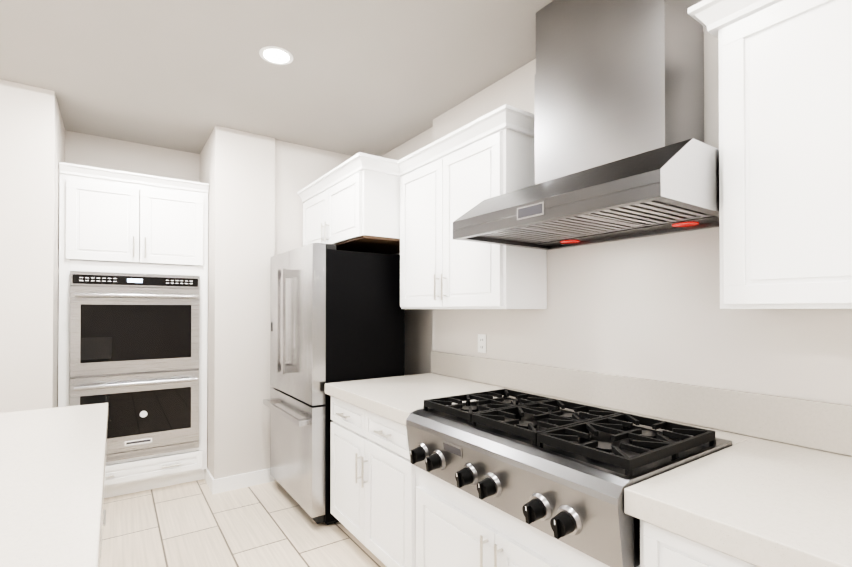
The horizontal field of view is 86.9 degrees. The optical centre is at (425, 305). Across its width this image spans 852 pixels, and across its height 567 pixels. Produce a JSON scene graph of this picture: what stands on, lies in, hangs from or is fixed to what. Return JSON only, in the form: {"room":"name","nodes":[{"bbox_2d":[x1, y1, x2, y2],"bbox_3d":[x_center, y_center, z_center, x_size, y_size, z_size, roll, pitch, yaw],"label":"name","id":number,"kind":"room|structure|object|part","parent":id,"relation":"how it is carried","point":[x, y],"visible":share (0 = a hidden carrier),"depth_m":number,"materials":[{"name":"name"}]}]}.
{"room":"kitchen","nodes":[
{"label":"kitchen","id":0,"kind":"room"},
{"bbox_2d":[0,79,64,412],"bbox_3d":[-4.051,0.013,2.316,3.385,2.750,1.100,0,-1,-35],"label":"wall","id":1,"kind":"structure","parent":0,"point":[32,142],"depth_m":2.77,"materials":[{"name":"paint"}]},
{"bbox_2d":[65,130,199,191],"bbox_3d":[-2.492,0.025,3.859,0.955,2.750,0.340,0,-1,-35],"label":"wall","id":2,"kind":"structure","parent":0,"point":[100,152],"depth_m":3.70,"materials":[{"name":"paint"}]},
{"bbox_2d":[200,126,274,478],"bbox_3d":[-1.711,0.025,3.938,0.440,2.750,1.100,0,-1,-35],"label":"wall","id":3,"kind":"structure","parent":0,"point":[237,171],"depth_m":3.48,"materials":[{"name":"paint"}]},
{"bbox_2d":[204,468,274,493],"bbox_3d":[-1.502,1.345,3.614,0.454,0.105,0.374,0,-1,-35],"label":"baseboard","id":4,"kind":"structure","parent":3,"relation":"attached to","point":[229,483],"depth_m":3.45,"materials":[{"name":"white wood"}]},
{"bbox_2d":[100,479,386,566],"bbox_3d":[-0.922,1.429,-0.089,5.800,0.120,8.600,0,-1,-35],"label":"floor","id":5,"kind":"structure","parent":0,"point":[197,523],"depth_m":2.76,"materials":[{"name":"tile"}]},
{"bbox_2d":[100,471,105,557],"bbox_3d":[-0.938,0.947,0.173,1.287,0.848,3.962,0,-1,-35],"label":"kitchen island","id":6,"kind":"object","parent":5,"relation":"on","point":[104,471],"depth_m":1.79,"materials":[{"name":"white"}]},
{"bbox_2d":[0,403,107,566],"bbox_3d":[-0.954,0.489,0.166,1.330,0.064,4.042,0,-1,-35],"label":"island countertop","id":7,"kind":"structure","parent":6,"relation":"on","point":[53,460],"depth_m":1.16,"materials":[{"name":"white stone"}]},
{"bbox_2d":[58,162,208,498],"bbox_3d":[-2.239,0.214,3.493,0.925,2.366,0.528,0,-1,-35],"label":"tall cabinet","id":8,"kind":"object","parent":5,"relation":"on","point":[119,224],"visible":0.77,"depth_m":3.31,"materials":[{"name":"white wood"}]},
{"bbox_2d":[69,272,199,461],"bbox_3d":[-2.198,0.436,3.432,0.799,1.340,0.485,0,-1,-35],"label":"double wall oven","id":9,"kind":"object","parent":8,"relation":"in","point":[134,351],"visible":1,"depth_m":3.29,"materials":[{"name":"metal"}]},
{"bbox_2d":[263,243,404,524],"bbox_3d":[-0.712,0.503,3.321,0.738,1.786,0.910,0,-1,-35],"label":"refrigerator","id":10,"kind":"object","parent":5,"relation":"on","point":[337,315],"visible":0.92,"depth_m":2.96,"materials":[{"name":"metal"}]},
{"bbox_2d":[330,396,413,566],"bbox_3d":[-0.001,0.966,2.622,0.795,0.848,0.960,0,-1,-35],"label":"base cabinet","id":11,"kind":"object","parent":5,"relation":"on","point":[391,505],"depth_m":2.32,"materials":[{"name":"white wood"}]},
{"bbox_2d":[325,351,851,566],"bbox_3d":[0.704,0.422,1.584,0.825,0.220,3.484,0,-1,-35],"label":"countertop","id":12,"kind":"structure","parent":11,"relation":"on","point":[771,486],"depth_m":1.41,"materials":[{"name":"stone"}]},
{"bbox_2d":[414,465,609,566],"bbox_3d":[0.567,1.039,1.801,0.795,0.690,1.035,0,-1,-35],"label":"base cabinet","id":13,"kind":"object","parent":5,"relation":"on","point":[453,527],"depth_m":1.69,"materials":[{"name":"white wood"}]},
{"bbox_2d":[406,389,731,566],"bbox_3d":[0.452,0.553,1.725,0.723,0.275,1.005,0,-1,-35],"label":"gas rangetop","id":14,"kind":"object","parent":13,"relation":"in","point":[566,472],"visible":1,"depth_m":1.46,"materials":[{"name":"metal"}]},
{"bbox_2d":[637,520,757,566],"bbox_3d":[1.022,0.955,1.146,0.795,0.848,0.562,0,-1,-35],"label":"base cabinet","id":15,"kind":"object","parent":5,"relation":"on","point":[659,547],"depth_m":1.07,"materials":[{"name":"white wood"}]},
{"bbox_2d":[0,0,552,156],"bbox_3d":[-0.922,-1.441,-0.066,5.800,0.120,8.600,0,-1,-35],"label":"ceiling","id":16,"kind":"structure","parent":0,"point":[380,78],"depth_m":2.52,"materials":[{"name":"paint"}]},
{"bbox_2d":[259,46,292,64],"bbox_3d":[-0.812,-1.358,2.443,0.176,0.006,0.176,0,-1,-35],"label":"recessed light","id":17,"kind":"object","parent":16,"relation":"in","point":[275,55],"visible":1,"depth_m":2.43,"materials":[{"name":"white plastic"}]},
{"bbox_2d":[275,140,351,254],"bbox_3d":[-1.111,0.029,4.372,1.040,2.750,1.070,0,-1,-35],"label":"wall","id":18,"kind":"structure","parent":0,"point":[298,167],"depth_m":3.73,"materials":[{"name":"paint"}]},
{"bbox_2d":[381,127,432,374],"bbox_3d":[-0.441,0.028,4.205,0.130,2.750,2.108,0,-1,-35],"label":"wall","id":19,"kind":"structure","parent":0,"point":[418,336],"depth_m":3.55,"materials":[{"name":"paint"}]},
{"bbox_2d":[433,26,851,405],"bbox_3d":[1.980,0.000,0.651,0.200,2.750,6.492,0,-1,-35],"label":"wall","id":20,"kind":"structure","parent":0,"point":[646,307],"depth_m":1.91,"materials":[{"name":"paint"}]},
{"bbox_2d":[301,152,396,253],"bbox_3d":[-0.480,-0.702,3.494,0.605,0.502,1.094,0,-1,-35],"label":"upper cabinet","id":21,"kind":"object","parent":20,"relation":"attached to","point":[352,207],"depth_m":3.02,"materials":[{"name":"white wood"}]},
{"bbox_2d":[397,108,546,307],"bbox_3d":[0.229,-0.479,2.714,0.325,0.960,0.989,0,-1,-35],"label":"upper cabinet","id":22,"kind":"object","parent":20,"relation":"attached to","point":[440,182],"depth_m":2.45,"materials":[{"name":"white wood"}]},
{"bbox_2d":[478,334,485,352],"bbox_3d":[0.350,0.234,2.813,0.007,0.115,0.075,0,-1,-35],"label":"electrical outlet plate","id":23,"kind":"object","parent":20,"relation":"attached to","point":[481,343],"visible":1,"depth_m":2.81,"materials":[{"name":"white plastic"}]},
{"bbox_2d":[453,0,718,249],"bbox_3d":[0.651,-0.832,1.823,0.650,1.062,0.937,0,-1,-35],"label":"range hood","id":24,"kind":"object","parent":20,"relation":"attached to","point":[623,151],"visible":0.92,"depth_m":1.72,"materials":[{"name":"metal"}]},
{"bbox_2d":[431,351,851,455],"bbox_3d":[1.034,0.391,1.813,0.020,0.154,3.484,0,-1,-35],"label":"backsplash","id":25,"kind":"structure","parent":20,"relation":"attached to","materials":[{"name":"stone"}]},
{"bbox_2d":[709,0,851,307],"bbox_3d":[1.258,-0.491,1.230,0.325,0.960,0.713,0,-1,-35],"label":"upper cabinet","id":26,"kind":"object","parent":20,"relation":"attached to","point":[785,151],"depth_m":1.28,"materials":[{"name":"white wood"}]},
{"bbox_3d":[0.429,-0.922,2.147,0.646,0.082,4.345,0,-1,-35],"label":"crown","id":27,"kind":"part","parent":26,"relation":"part of","materials":[{"name":"white wood"}]}
]}

